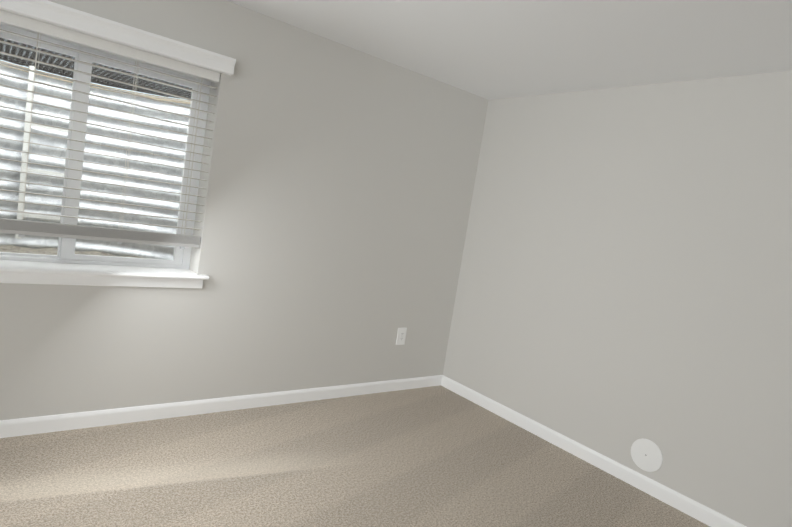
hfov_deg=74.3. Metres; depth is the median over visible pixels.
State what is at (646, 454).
cover plate
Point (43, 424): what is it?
baseboard
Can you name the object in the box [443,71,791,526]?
wall
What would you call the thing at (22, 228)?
window blinds
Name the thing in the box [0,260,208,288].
window sill
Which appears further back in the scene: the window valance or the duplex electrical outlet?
the duplex electrical outlet
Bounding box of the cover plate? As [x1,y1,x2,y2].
[631,438,662,471]
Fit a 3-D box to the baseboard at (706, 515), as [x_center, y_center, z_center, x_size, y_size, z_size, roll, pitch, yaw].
[1.642,1.367,2.927,0.014,0.089,4.092,4,7,-39]
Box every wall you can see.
[0,0,487,419]
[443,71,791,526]
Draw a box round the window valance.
[0,0,235,75]
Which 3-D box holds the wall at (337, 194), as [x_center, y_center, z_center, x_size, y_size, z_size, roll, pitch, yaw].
[-1.142,-0.281,3.151,4.511,2.440,0.171,4,7,-39]
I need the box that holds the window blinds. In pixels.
[0,10,219,248]
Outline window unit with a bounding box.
[0,24,210,268]
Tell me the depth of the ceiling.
2.78 m
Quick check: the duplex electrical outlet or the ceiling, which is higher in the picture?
the ceiling
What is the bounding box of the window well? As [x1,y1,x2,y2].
[0,38,191,259]
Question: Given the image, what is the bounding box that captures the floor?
[0,385,709,526]
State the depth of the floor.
2.77 m
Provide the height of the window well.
1.437 m
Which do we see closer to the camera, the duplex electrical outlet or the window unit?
the window unit
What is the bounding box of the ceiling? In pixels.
[227,0,791,99]
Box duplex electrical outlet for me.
[396,328,406,344]
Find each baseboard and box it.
[0,375,442,437]
[441,375,746,526]

